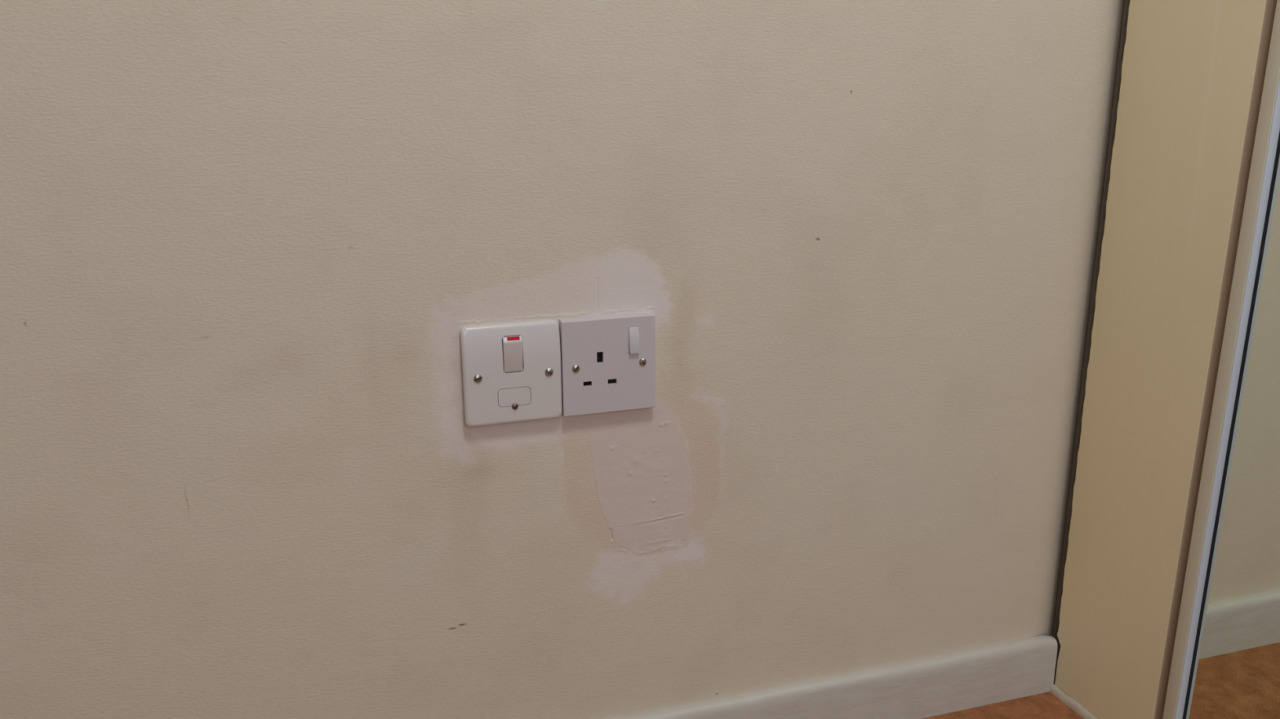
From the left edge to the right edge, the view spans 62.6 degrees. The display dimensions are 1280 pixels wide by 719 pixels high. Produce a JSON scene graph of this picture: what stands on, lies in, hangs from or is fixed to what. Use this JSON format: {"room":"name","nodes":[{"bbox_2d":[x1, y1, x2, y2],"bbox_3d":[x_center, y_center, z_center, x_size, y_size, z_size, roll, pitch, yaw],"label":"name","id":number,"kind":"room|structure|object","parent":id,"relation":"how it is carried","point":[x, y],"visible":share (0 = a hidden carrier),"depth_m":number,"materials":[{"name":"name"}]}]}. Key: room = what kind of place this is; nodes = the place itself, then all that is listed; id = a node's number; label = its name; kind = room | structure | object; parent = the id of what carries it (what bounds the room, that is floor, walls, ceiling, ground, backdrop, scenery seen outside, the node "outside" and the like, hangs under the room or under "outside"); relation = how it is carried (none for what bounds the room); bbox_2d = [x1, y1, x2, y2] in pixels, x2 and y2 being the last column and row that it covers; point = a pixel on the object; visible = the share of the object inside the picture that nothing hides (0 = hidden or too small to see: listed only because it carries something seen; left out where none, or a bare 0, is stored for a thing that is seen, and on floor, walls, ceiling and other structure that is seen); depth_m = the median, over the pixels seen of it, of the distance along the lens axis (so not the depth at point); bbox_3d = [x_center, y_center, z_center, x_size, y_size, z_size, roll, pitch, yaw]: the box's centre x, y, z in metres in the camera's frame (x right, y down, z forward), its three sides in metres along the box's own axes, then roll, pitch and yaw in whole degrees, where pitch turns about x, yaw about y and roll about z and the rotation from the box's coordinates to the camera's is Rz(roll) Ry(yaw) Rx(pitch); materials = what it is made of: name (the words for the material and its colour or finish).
{"room":"bedroom","nodes":[
{"label":"bedroom","id":0,"kind":"room"},
{"bbox_2d":[0,0,1130,718],"bbox_3d":[-0.639,-0.701,0.552,3.580,2.400,0.037,-5,16,-18],"label":"wall","id":1,"kind":"structure","parent":0,"point":[247,247],"depth_m":0.90,"materials":[{"name":"beige paint"}]},
{"bbox_2d":[460,320,562,426],"bbox_3d":[-0.109,0.012,0.900,0.085,0.087,0.011,-5,16,-18],"label":"switch plate","id":2,"kind":"object","parent":1,"relation":"attached to","point":[511,372],"visible":1,"depth_m":0.90,"materials":[{"name":"white plastic"}]},
{"bbox_2d":[502,335,523,373],"bbox_3d":[-0.108,-0.004,0.893,0.017,0.031,0.005,-5,16,-18],"label":"rocker switch","id":3,"kind":"object","parent":2,"relation":"attached to","point":[512,345],"depth_m":0.89,"materials":[{"name":"white plastic"}]},
{"bbox_2d":[558,311,655,417],"bbox_3d":[-0.028,0.004,0.926,0.086,0.087,0.012,-5,16,-18],"label":"socket","id":4,"kind":"object","parent":1,"relation":"attached to","point":[608,362],"visible":1,"depth_m":0.92,"materials":[{"name":"grey plastic"}]},
{"bbox_2d":[628,325,639,354],"bbox_3d":[-0.005,-0.017,0.925,0.009,0.024,0.006,-5,16,-18],"label":"rocker switch","id":5,"kind":"object","parent":4,"relation":"attached to","point":[633,331],"depth_m":0.92,"materials":[{"name":"white plastic"}]},
{"bbox_2d":[613,635,1057,718],"bbox_3d":[-0.933,0.458,0.730,2.948,0.066,0.012,-5,16,-18],"label":"baseboard","id":6,"kind":"structure","parent":1,"relation":"attached to","point":[964,680],"depth_m":1.12,"materials":[{"name":"white paint"}]},
{"bbox_2d":[921,662,1083,718],"bbox_3d":[-0.141,0.863,-0.572,3.580,0.050,3.300,-5,16,-18],"label":"floor","id":7,"kind":"structure","parent":0,"point":[1046,705],"depth_m":1.15,"materials":[{"name":"wood"}]},
{"bbox_2d":[1054,0,1276,718],"bbox_3d":[0.505,-0.767,0.810,0.018,2.400,0.177,-5,16,-18],"label":"panel","id":8,"kind":"object","parent":7,"relation":"on","point":[1193,71],"visible":0.97,"depth_m":1.01,"materials":[{"name":"beige wood"}]},
{"bbox_2d":[1049,684,1097,718],"bbox_3d":[0.488,0.389,1.118,0.006,0.008,0.150,-5,16,-18],"label":"trim","id":9,"kind":"structure","parent":8,"relation":"attached to","point":[1068,701],"depth_m":1.16,"materials":[{"name":"white paint"}]},
{"bbox_3d":[1.002,-0.564,0.044,0.386,2.400,1.990,-5,16,-18],"label":"wardrobe carcass","id":10,"kind":"object","parent":7,"relation":"on","visible":0},
{"bbox_2d":[1162,0,1279,718],"bbox_3d":[0.655,-0.571,0.412,0.026,2.200,0.791,-5,16,-18],"label":"mirrored door","id":11,"kind":"structure","parent":10,"relation":"attached to","point":[1225,662],"depth_m":0.93,"materials":[{"name":"white metal"}]},
{"bbox_2d":[1186,155,1279,718],"bbox_3d":[0.654,-0.570,0.409,0.004,2.200,0.765,-5,16,-18],"label":"mirror","id":12,"kind":"object","parent":11,"relation":"attached to","point":[1233,570],"depth_m":0.93,"materials":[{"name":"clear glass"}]}
]}

